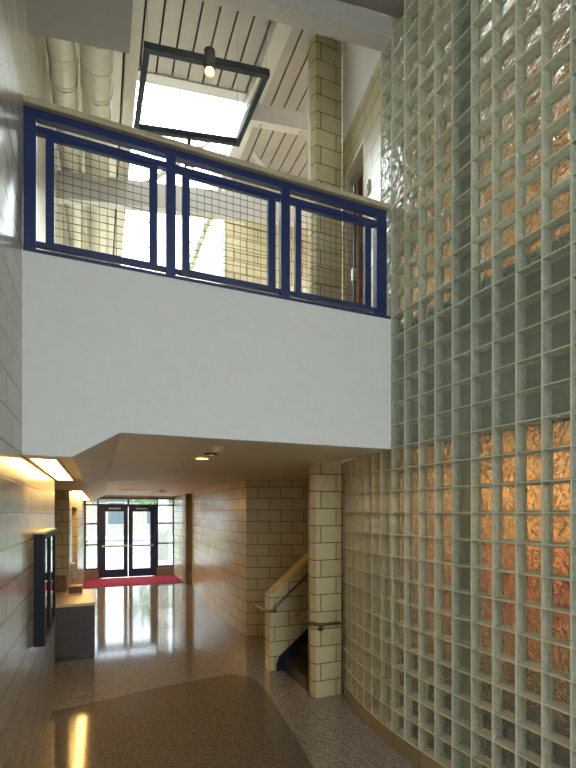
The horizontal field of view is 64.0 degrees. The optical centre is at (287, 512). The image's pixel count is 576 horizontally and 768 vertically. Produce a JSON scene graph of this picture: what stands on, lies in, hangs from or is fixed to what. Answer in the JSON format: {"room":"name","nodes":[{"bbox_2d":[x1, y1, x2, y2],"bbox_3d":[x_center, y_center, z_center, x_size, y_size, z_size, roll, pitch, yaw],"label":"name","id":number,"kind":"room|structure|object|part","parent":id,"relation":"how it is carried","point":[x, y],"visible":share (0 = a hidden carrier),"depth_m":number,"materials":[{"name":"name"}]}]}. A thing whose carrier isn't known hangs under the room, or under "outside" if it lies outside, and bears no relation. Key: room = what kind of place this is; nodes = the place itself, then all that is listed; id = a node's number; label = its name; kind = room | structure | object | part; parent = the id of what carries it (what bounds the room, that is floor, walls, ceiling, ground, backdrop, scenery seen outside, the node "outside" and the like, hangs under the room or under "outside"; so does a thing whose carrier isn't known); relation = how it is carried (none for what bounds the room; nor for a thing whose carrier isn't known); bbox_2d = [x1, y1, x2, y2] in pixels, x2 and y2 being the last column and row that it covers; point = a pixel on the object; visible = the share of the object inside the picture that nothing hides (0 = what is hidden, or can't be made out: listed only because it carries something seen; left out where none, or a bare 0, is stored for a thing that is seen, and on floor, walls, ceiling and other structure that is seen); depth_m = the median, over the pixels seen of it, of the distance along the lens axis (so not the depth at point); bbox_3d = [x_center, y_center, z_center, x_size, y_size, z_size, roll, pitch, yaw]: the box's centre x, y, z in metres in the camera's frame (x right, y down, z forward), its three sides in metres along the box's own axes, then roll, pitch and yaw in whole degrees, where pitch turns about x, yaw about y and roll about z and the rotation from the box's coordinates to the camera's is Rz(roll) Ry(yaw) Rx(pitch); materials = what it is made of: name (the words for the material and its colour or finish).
{"room":"school corridor","nodes":[
{"label":"school corridor","id":0,"kind":"room"},
{"bbox_2d":[0,0,69,767],"bbox_3d":[-2.009,-1.970,3.284,0.250,8.300,17.600,0,0,-22],"label":"wall","id":1,"kind":"structure","parent":0,"point":[27,492],"depth_m":2.99,"materials":[{"name":"beige brick"}]},
{"bbox_2d":[34,528,56,646],"bbox_3d":[-2.190,0.615,4.183,0.085,0.930,1.020,0,0,-22],"label":"display case","id":2,"kind":"object","parent":1,"relation":"attached to","point":[44,539],"visible":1,"depth_m":3.73,"materials":[{"name":"black painted metal"},{"name":"glass"}]},
{"bbox_3d":[-2.076,0.625,3.956,0.025,0.910,0.495,0,0,-22],"label":"door","id":3,"kind":"part","parent":2,"relation":"part of","materials":[{"name":"clear glass"}]},
{"bbox_3d":[-2.080,0.625,3.955,0.007,0.820,0.405,0,0,-22],"label":"glass","id":4,"kind":"part","parent":2,"relation":"part of","materials":[{"name":"clear glass"}]},
{"bbox_3d":[-2.271,0.625,4.423,0.007,0.820,0.405,0,0,-22],"label":"glass","id":5,"kind":"part","parent":2,"relation":"part of","materials":[{"name":"clear glass"}]},
{"bbox_3d":[-2.267,0.625,4.424,0.025,0.910,0.495,0,0,-22],"label":"door","id":6,"kind":"part","parent":2,"relation":"part of","materials":[{"name":"clear glass"}]},
{"bbox_2d":[57,170,342,231],"bbox_3d":[-0.419,-4.510,6.860,5.395,1.095,0.120,0,0,-22],"label":"roof beam","id":7,"kind":"structure","parent":1,"relation":"attached to","point":[161,188],"depth_m":6.26,"materials":[{"name":"paint"}]},
{"bbox_2d":[147,123,307,191],"bbox_3d":[-0.796,-4.897,6.317,2.246,1.004,0.789,0,0,-22],"label":"brace","id":8,"kind":"object","parent":7,"relation":"attached to","point":[160,174],"visible":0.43,"depth_m":6.37,"materials":[{"name":"paint"}]},
{"bbox_2d":[55,490,83,589],"bbox_3d":[-5.646,0.792,11.467,0.805,2.775,7.700,0,0,-22],"label":"wall pier","id":9,"kind":"object","parent":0,"point":[69,508],"visible":0.38,"depth_m":8.08,"materials":[{"name":"beige brick"}]},
{"bbox_2d":[71,563,75,581],"bbox_3d":[-3.994,1.100,8.577,0.070,0.340,0.180,0,0,-22],"label":"dispenser","id":10,"kind":"object","parent":9,"relation":"attached to","point":[73,565],"visible":0.98,"depth_m":8.50,"materials":[{"name":"white plastic"}]},
{"bbox_2d":[25,0,132,53],"bbox_3d":[-0.994,-3.997,2.079,0.720,0.673,3.400,0,0,-22],"label":"ceiling","id":11,"kind":"structure","parent":0,"point":[105,24],"depth_m":3.48,"materials":[{"name":"grey paint"}]},
{"bbox_2d":[102,495,173,497],"bbox_3d":[-4.417,0.130,16.126,7.200,4.100,0.200,0,0,-22],"label":"wall","id":12,"kind":"structure","parent":0,"point":[112,496],"depth_m":15.68,"materials":[{"name":"beige paint"}]},
{"bbox_2d":[84,498,98,578],"bbox_3d":[-6.507,0.830,15.274,0.435,2.700,0.200,0,0,-22],"label":"window","id":13,"kind":"structure","parent":12,"relation":"in","point":[89,573],"depth_m":15.21,"materials":[{"name":"black metal"}]},
{"bbox_2d":[99,504,156,578],"bbox_3d":[-5.412,0.940,15.628,1.860,2.480,0.330,0,0,-22],"label":"door","id":14,"kind":"structure","parent":12,"relation":"in","point":[128,509],"depth_m":15.69,"materials":[{"name":"black metal"}]},
{"bbox_2d":[99,497,156,503],"bbox_3d":[-5.444,-0.410,15.707,1.860,0.220,0.100,0,0,-22],"label":"window","id":15,"kind":"structure","parent":12,"relation":"in","point":[100,497],"depth_m":15.66,"materials":[{"name":"glass"}]},
{"bbox_2d":[156,498,173,575],"bbox_3d":[-4.305,0.830,16.172,0.600,2.700,0.200,0,0,-22],"label":"window","id":16,"kind":"structure","parent":12,"relation":"in","point":[162,570],"depth_m":16.13,"materials":[{"name":"black metal"}]},
{"bbox_2d":[174,495,182,579],"bbox_3d":[-3.503,0.792,15.428,0.285,2.775,2.006,0,0,-26],"label":"wall","id":17,"kind":"structure","parent":0,"point":[178,500],"depth_m":15.45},
{"bbox_2d":[183,494,191,583],"bbox_3d":[-3.034,0.792,14.352,0.380,2.775,0.370,0,0,-22],"label":"wall","id":18,"kind":"structure","parent":0,"point":[187,498],"depth_m":14.19,"materials":[{"name":"paint"}]},
{"bbox_2d":[24,435,385,500],"bbox_3d":[-1.985,-0.557,10.163,7.200,0.315,12.880,0,0,-22],"label":"ceiling","id":19,"kind":"structure","parent":0,"point":[142,460],"depth_m":5.33,"materials":[{"name":"paint"}]},
{"bbox_2d":[27,457,73,480],"bbox_3d":[-2.212,-0.394,4.411,0.195,0.012,2.360,0,0,-22],"label":"recessed light","id":20,"kind":"object","parent":19,"relation":"in","point":[53,467],"visible":1,"depth_m":3.97,"materials":[{"name":"white plastic"}]},
{"bbox_2d":[71,490,89,499],"bbox_3d":[-4.923,-0.394,11.060,0.195,0.012,6.200,0,0,-22],"label":"recessed light","id":21,"kind":"object","parent":19,"relation":"in","point":[80,494],"visible":1,"depth_m":9.77,"materials":[{"name":"white plastic"}]},
{"bbox_2d":[108,480,133,481],"bbox_3d":[-3.103,-0.587,8.562,0.440,0.016,0.200,0,0,-22],"label":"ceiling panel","id":22,"kind":"object","parent":19,"relation":"attached to","point":[108,480],"visible":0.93,"depth_m":8.47,"materials":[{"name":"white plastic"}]},
{"bbox_2d":[117,489,150,490],"bbox_3d":[-3.942,-0.583,11.784,0.800,0.025,0.400,0,0,-22],"label":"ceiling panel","id":23,"kind":"object","parent":19,"relation":"attached to","point":[117,489],"visible":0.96,"depth_m":11.68,"materials":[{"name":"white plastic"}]},
{"bbox_2d":[163,470,177,472],"bbox_3d":[-1.654,-0.584,6.518,0.223,0.023,0.223,0,0,-22],"label":"recessed light","id":24,"kind":"object","parent":19,"relation":"in","point":[165,471],"visible":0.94,"depth_m":6.44,"materials":[{"name":"white plastic"}]},
{"bbox_2d":[193,456,210,459],"bbox_3d":[-0.909,-0.584,4.878,0.189,0.023,0.189,0,0,-22],"label":"recessed light","id":25,"kind":"object","parent":19,"relation":"in","point":[194,457],"visible":1,"depth_m":4.83,"materials":[{"name":"glass"}]},
{"bbox_2d":[204,453,216,455],"bbox_3d":[-0.776,-0.588,4.630,0.134,0.015,0.134,0,0,-22],"label":"sprinkler head","id":26,"kind":"object","parent":19,"relation":"attached to","point":[207,454],"visible":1,"depth_m":4.59},
{"bbox_2d":[212,446,223,451],"bbox_3d":[-0.632,-0.574,4.159,0.111,0.043,0.111,0,0,-22],"label":"smoke detector","id":27,"kind":"object","parent":19,"relation":"attached to","point":[214,448],"visible":1,"depth_m":4.12,"materials":[{"name":"paint"}]},
{"bbox_2d":[191,219,220,283],"bbox_3d":[-1.985,-3.820,10.044,0.190,4.000,5.100,0,0,-22],"label":"wall","id":28,"kind":"structure","parent":0,"point":[215,223],"depth_m":8.46,"materials":[{"name":"white paint"}]},
{"bbox_2d":[219,232,224,284],"bbox_3d":[-1.083,-3.170,7.528,0.040,2.700,0.240,0,0,-22],"label":"trim","id":29,"kind":"structure","parent":28,"relation":"attached to","point":[222,238],"depth_m":7.42,"materials":[{"name":"white paint"}]},
{"bbox_2d":[22,248,390,457],"bbox_3d":[-0.451,-1.110,3.780,3.010,1.420,0.100,0,0,-22],"label":"wall","id":30,"kind":"structure","parent":0,"point":[108,352],"depth_m":3.59,"materials":[{"name":"white paint"}]},
{"bbox_2d":[23,95,390,318],"bbox_3d":[-0.451,-2.336,3.774,2.995,1.059,0.130,0,0,-22],"label":"railing","id":31,"kind":"object","parent":30,"relation":"on","point":[35,110],"visible":0.98,"depth_m":3.62,"materials":[{"name":"blue metal"}]},
{"bbox_3d":[-1.804,-2.320,3.228,0.077,1.000,0.060,0,0,-22],"label":"post","id":32,"kind":"part","parent":31,"relation":"part of","materials":[{"name":"blue metal"}]},
{"bbox_3d":[-1.357,-2.688,3.410,0.888,0.045,0.044,0,0,-22],"label":"rail","id":33,"kind":"part","parent":31,"relation":"part of","materials":[{"name":"blue metal"}]},
{"bbox_3d":[-1.357,-1.887,3.410,0.888,0.030,0.044,0,0,-22],"label":"rail","id":34,"kind":"part","parent":31,"relation":"part of","materials":[{"name":"blue metal"}]},
{"bbox_3d":[-1.357,-2.792,3.410,0.888,0.055,0.056,0,0,-22],"label":"rail","id":35,"kind":"part","parent":31,"relation":"part of","materials":[{"name":"blue metal"}]},
{"bbox_3d":[-1.361,-2.283,3.408,0.763,0.765,0.040,0,0,-22],"label":"panel frame","id":36,"kind":"part","parent":31,"relation":"part of","materials":[{"name":"blue metal"}]},
{"bbox_3d":[-0.914,-2.320,3.591,0.070,1.000,0.060,0,0,-22],"label":"post","id":37,"kind":"part","parent":31,"relation":"part of","materials":[{"name":"blue metal"}]},
{"bbox_3d":[-0.449,-1.817,3.769,2.995,0.022,0.100,0,0,-22],"label":"plate","id":38,"kind":"part","parent":31,"relation":"part of","materials":[{"name":"blue metal"}]},
{"bbox_3d":[-0.475,-2.792,3.770,0.877,0.055,0.056,0,0,-22],"label":"rail","id":39,"kind":"part","parent":31,"relation":"part of","materials":[{"name":"blue metal"}]},
{"bbox_3d":[-0.475,-2.688,3.770,0.877,0.045,0.044,0,0,-22],"label":"rail","id":40,"kind":"part","parent":31,"relation":"part of","materials":[{"name":"blue metal"}]},
{"bbox_3d":[-0.475,-1.887,3.770,0.877,0.030,0.044,0,0,-22],"label":"rail","id":41,"kind":"part","parent":31,"relation":"part of","materials":[{"name":"blue metal"}]},
{"bbox_3d":[-0.472,-2.283,3.771,0.780,0.765,0.040,0,0,-22],"label":"panel frame","id":42,"kind":"part","parent":31,"relation":"part of","materials":[{"name":"blue metal"}]},
{"bbox_3d":[-0.031,-2.320,3.951,0.082,1.000,0.060,0,0,-22],"label":"post","id":43,"kind":"part","parent":31,"relation":"part of","materials":[{"name":"blue metal"}]},
{"bbox_3d":[0.410,-2.283,4.130,0.758,0.765,0.040,0,0,-22],"label":"panel frame","id":44,"kind":"part","parent":31,"relation":"part of","materials":[{"name":"blue metal"}]},
{"bbox_3d":[0.408,-2.688,4.130,0.867,0.045,0.044,0,0,-22],"label":"rail","id":45,"kind":"part","parent":31,"relation":"part of","materials":[{"name":"blue metal"}]},
{"bbox_3d":[0.408,-1.887,4.130,0.867,0.030,0.044,0,0,-22],"label":"rail","id":46,"kind":"part","parent":31,"relation":"part of","materials":[{"name":"blue metal"}]},
{"bbox_3d":[0.408,-2.792,4.130,0.867,0.055,0.056,0,0,-22],"label":"rail","id":47,"kind":"part","parent":31,"relation":"part of","materials":[{"name":"blue metal"}]},
{"bbox_3d":[0.860,-2.320,4.314,0.109,1.000,0.060,0,0,-22],"label":"post","id":48,"kind":"part","parent":31,"relation":"part of","materials":[{"name":"blue metal"}]},
{"bbox_2d":[74,0,354,262],"bbox_3d":[-0.973,-5.640,8.351,5.495,0.859,9.000,0,0,-22],"label":"ceiling","id":49,"kind":"structure","parent":0,"point":[189,25],"depth_m":5.58,"materials":[{"name":"beige wood"}]},
{"bbox_2d":[123,66,246,276],"bbox_3d":[-2.422,-5.577,8.905,1.520,0.533,6.680,0,0,-22],"label":"window","id":50,"kind":"structure","parent":49,"relation":"attached to","point":[171,82],"depth_m":6.23,"materials":[{"name":"paint"}]},
{"bbox_2d":[134,19,269,168],"bbox_3d":[-0.911,-4.645,4.704,1.204,1.691,1.004,0,0,-22],"label":"pendant light","id":51,"kind":"object","parent":49,"relation":"hanging from","point":[208,59],"visible":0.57,"depth_m":4.47,"materials":[{"name":"paint"}]},
{"bbox_3d":[-0.729,-4.165,4.292,0.067,0.100,0.067,0,0,-22],"label":"bulb","id":52,"kind":"part","parent":51,"relation":"part of","materials":[{"name":"white glass"}]},
{"bbox_2d":[187,21,291,277],"bbox_3d":[-1.329,-5.493,8.238,0.180,0.285,8.740,0,0,-22],"label":"roof beam","id":53,"kind":"structure","parent":49,"relation":"attached to","point":[277,33],"depth_m":5.73,"materials":[{"name":"paint"}]},
{"bbox_2d":[247,102,342,142],"bbox_3d":[0.917,-5.445,6.622,3.100,0.664,0.110,0,0,-22],"label":"roof beam","id":54,"kind":"structure","parent":53,"relation":"attached to","point":[273,118],"depth_m":6.16,"materials":[{"name":"paint"}]},
{"bbox_2d":[192,480,245,635],"bbox_3d":[-1.839,0.792,11.204,0.363,2.775,6.464,0,0,-20],"label":"wall","id":55,"kind":"structure","parent":0,"point":[218,511],"depth_m":9.46,"materials":[{"name":"beige brick"}]},
{"bbox_2d":[38,576,418,767],"bbox_3d":[-0.310,2.239,6.056,7.200,0.122,22.050,0,0,-22],"label":"floor","id":56,"kind":"structure","parent":0,"point":[168,682],"depth_m":5.25,"materials":[{"name":"stone"}]},
{"bbox_2d":[55,589,95,662],"bbox_3d":[-3.713,1.760,7.323,1.225,0.840,1.405,0,0,-22],"label":"cabinet","id":57,"kind":"object","parent":56,"relation":"on","point":[75,612],"depth_m":6.83,"materials":[{"name":"grey laminate"}]},
{"bbox_2d":[56,575,65,591],"bbox_3d":[-3.859,1.200,7.822,0.180,0.280,0.040,0,0,-22],"label":"board","id":58,"kind":"object","parent":57,"relation":"on","point":[60,579],"visible":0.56,"depth_m":7.81,"materials":[{"name":"brown wood"}]},
{"bbox_2d":[69,584,82,592],"bbox_3d":[-3.607,1.285,7.838,0.200,0.110,0.260,0,0,-22],"label":"box","id":59,"kind":"object","parent":57,"relation":"on","point":[74,588],"visible":1,"depth_m":7.73,"materials":[{"name":"brown wood"}]},
{"bbox_2d":[56,589,95,607],"bbox_3d":[-3.713,1.360,7.323,1.225,0.040,1.405,0,0,-22],"label":"countertop","id":60,"kind":"structure","parent":57,"relation":"on","point":[87,597],"depth_m":7.22,"materials":[{"name":"laminate"}]},
{"bbox_2d":[83,575,182,587],"bbox_3d":[-4.960,2.174,14.744,2.890,0.012,1.850,0,0,-22],"label":"mat","id":61,"kind":"object","parent":56,"relation":"on","point":[165,579],"visible":0.86,"depth_m":14.59,"materials":[{"name":"red carpet"}]},
{"bbox_2d":[276,628,307,690],"bbox_3d":[1.321,1.176,6.532,2.880,2.008,0.798,0,0,-22],"label":"staircase","id":62,"kind":"structure","parent":56,"relation":"on","point":[294,660],"depth_m":6.32,"materials":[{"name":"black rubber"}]},
{"bbox_2d":[246,479,307,635],"bbox_3d":[0.912,0.792,8.265,3.301,2.775,0.200,0,0,0],"label":"wall","id":63,"kind":"structure","parent":0,"point":[276,509],"depth_m":8.17,"materials":[{"name":"beige brick"}]},
{"bbox_2d":[221,144,342,300],"bbox_3d":[0.382,-3.970,8.147,3.140,4.300,0.200,0,0,-22],"label":"wall","id":64,"kind":"structure","parent":0,"point":[258,234],"depth_m":7.66,"materials":[{"name":"beige brick"}]},
{"bbox_2d":[264,552,307,671],"bbox_3d":[0.516,0.915,6.750,1.746,2.530,0.226,0,0,-22],"label":"wall","id":65,"kind":"structure","parent":0,"point":[282,629],"depth_m":6.43,"materials":[{"name":"beige brick"}]},
{"bbox_2d":[255,573,307,612],"bbox_3d":[0.420,0.635,6.723,1.771,1.467,0.411,0,0,-22],"label":"handrail","id":66,"kind":"object","parent":65,"relation":"attached to","point":[273,609],"visible":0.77,"depth_m":6.34,"materials":[{"name":"brown wood"}]},
{"bbox_2d":[308,34,341,698],"bbox_3d":[0.436,-1.795,5.594,0.408,7.950,0.270,0,0,-22],"label":"wall column","id":67,"kind":"structure","parent":0,"point":[324,54],"depth_m":5.47,"materials":[{"name":"beige brick"}]},
{"bbox_2d":[295,606,340,630],"bbox_3d":[0.892,0.727,5.785,1.602,1.323,0.477,0,0,-22],"label":"handrail","id":68,"kind":"object","parent":67,"relation":"attached to","point":[297,618],"visible":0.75,"depth_m":5.41,"materials":[{"name":"brown wood"}]},
{"bbox_2d":[342,465,342,689],"bbox_3d":[1.773,0.792,6.193,2.440,2.775,0.150,0,0,-22],"label":"wall","id":69,"kind":"structure","parent":0,"point":[342,465],"depth_m":5.67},
{"bbox_2d":[343,5,388,312],"bbox_3d":[0.875,-3.770,5.035,0.200,4.500,1.090,0,0,-13],"label":"wall","id":70,"kind":"structure","parent":0,"point":[366,123],"depth_m":4.88,"materials":[{"name":"white paint"}]},
{"bbox_2d":[345,138,363,310],"bbox_3d":[0.838,-2.905,5.199,0.200,2.170,0.615,0,0,-13],"label":"door","id":71,"kind":"structure","parent":70,"relation":"in","point":[354,175],"depth_m":5.44,"materials":[{"name":"red-brown wood"},{"name":"metal"}]},
{"bbox_2d":[366,179,369,195],"bbox_3d":[0.820,-3.360,4.758,0.030,0.130,0.060,0,0,-13],"label":"thermostat","id":72,"kind":"object","parent":70,"relation":"attached to","point":[368,180],"visible":1,"depth_m":4.74,"materials":[{"name":"white plastic"}]},
{"bbox_2d":[341,0,403,18],"bbox_3d":[1.607,-4.669,-0.095,3.895,0.935,8.610,0,0,-22],"label":"ceiling","id":73,"kind":"structure","parent":0,"point":[394,8],"depth_m":4.18,"materials":[{"name":"grey paint"}]},
{"bbox_2d":[46,37,85,257],"bbox_3d":[-3.303,-4.511,7.185,0.270,0.417,9.000,0,0,-22],"label":"duct","id":74,"kind":"object","parent":73,"relation":"hanging from","point":[61,53],"visible":0.27,"depth_m":4.77,"materials":[{"name":"metal"}]},
{"bbox_2d":[80,44,112,261],"bbox_3d":[-3.011,-4.499,7.304,0.320,0.442,9.000,0,0,-22],"label":"duct","id":75,"kind":"object","parent":73,"relation":"hanging from","point":[96,63],"visible":0.3,"depth_m":4.84,"materials":[{"name":"metal"}]},
{"bbox_2d":[343,0,575,767],"bbox_3d":[1.799,-1.247,2.801,0.343,6.853,5.987,0,0,-23],"label":"wall","id":76,"kind":"structure","parent":0,"point":[459,536],"depth_m":3.47,"materials":[{"name":"clear glass"}]},
{"bbox_2d":[200,0,390,53],"bbox_3d":[-0.069,-4.376,3.957,2.380,0.523,0.140,0,0,-22],"label":"roof beam","id":77,"kind":"structure","parent":76,"relation":"attached to","point":[335,19],"depth_m":4.08,"materials":[{"name":"paint"}]},
{"bbox_3d":[1.748,-1.319,2.778,0.231,6.690,5.968,0,0,-23],"label":"glass","id":78,"kind":"part","parent":76,"relation":"part of","materials":[{"name":"clear glass"}]},
{"bbox_3d":[-0.996,-1.720,8.406,5.495,0.200,8.880,0,0,-22],"label":"floor","id":79,"kind":"structure","parent":0,"visible":0},
{"bbox_2d":[351,185,357,309],"bbox_3d":[0.667,-2.545,4.614,0.118,1.450,0.118,0,0,-22],"label":"pole","id":80,"kind":"object","parent":79,"relation":"on","point":[354,269],"visible":0.53,"depth_m":4.61,"materials":[{"name":"metal"}]},
{"bbox_3d":[0.667,-2.545,4.614,0.024,1.450,0.024,0,0,-22],"label":"rod","id":81,"kind":"part","parent":80,"relation":"part of","materials":[{"name":"silver metal"}]},
{"label":"outside","id":82,"kind":"structure","parent":0,"visible":0},
{"bbox_2d":[86,535,171,569],"bbox_3d":[-17.323,2.265,42.478,80.000,0.130,58.250,0,0,-22],"label":"ground","id":83,"kind":"structure","parent":82,"point":[136,557],"depth_m":20.91,"materials":[{"name":"white concrete"}]},
{"bbox_2d":[86,535,171,554],"bbox_3d":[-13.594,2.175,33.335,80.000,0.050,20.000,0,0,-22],"label":"railing","id":84,"kind":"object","parent":83,"relation":"on","point":[136,549],"depth_m":29.59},
{"bbox_2d":[86,499,171,535],"bbox_3d":[-8.969,0.250,52.446,31.600,3.900,8.700,0,0,-22],"label":"building","id":85,"kind":"structure","parent":83,"relation":"on","point":[114,521],"depth_m":45.03,"materials":[{"name":"white"}]},
{"bbox_3d":[-16.708,0.050,44.943,1.600,2.100,0.030,0,0,-22],"label":"pane","id":86,"kind":"part","parent":85,"relation":"part of","materials":[{"name":"glass"}]},
{"bbox_3d":[-13.375,0.050,46.303,1.600,2.100,0.030,0,0,-22],"label":"pane","id":87,"kind":"part","parent":85,"relation":"part of","materials":[{"name":"glass"}]},
{"bbox_2d":[86,539,171,566],"bbox_3d":[-7.000,1.660,19.284,8.020,1.080,0.060,0,0,-22],"label":"railing","id":88,"kind":"object","parent":83,"relation":"on","point":[142,540],"visible":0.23,"depth_m":19.20,"materials":[{"name":"metal"}]},
{"bbox_3d":[-8.204,1.660,18.793,0.060,1.080,0.060,0,0,-22],"label":"post","id":89,"kind":"part","parent":88,"relation":"part of","materials":[{"name":"metal"}]},
{"bbox_2d":[131,499,171,503],"bbox_3d":[-9.569,-0.884,32.885,4.409,6.174,4.445,0,0,-22],"label":"tree","id":90,"kind":"object","parent":83,"relation":"on","point":[133,500],"visible":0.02,"depth_m":32.76,"materials":[{"name":"green plant"}]},
{"bbox_2d":[158,500,169,564],"bbox_3d":[-5.074,0.500,18.666,0.520,3.400,0.520,0,0,-22],"label":"window","id":91,"kind":"structure","parent":83,"relation":"on","point":[163,559],"depth_m":18.47,"materials":[{"name":"clear glass"}]},
{"bbox_3d":[-4.061,-3.970,11.951,2.495,4.300,0.200,0,0,-22],"label":"wall","id":92,"kind":"structure","parent":0,"visible":0},
{"bbox_2d":[114,0,143,264],"bbox_3d":[-2.804,-4.511,7.637,0.115,0.296,8.740,0,0,-22],"label":"roof beam","id":93,"kind":"structure","parent":92,"relation":"attached to","point":[130,60],"depth_m":4.75,"materials":[{"name":"beige metal"}]}
]}

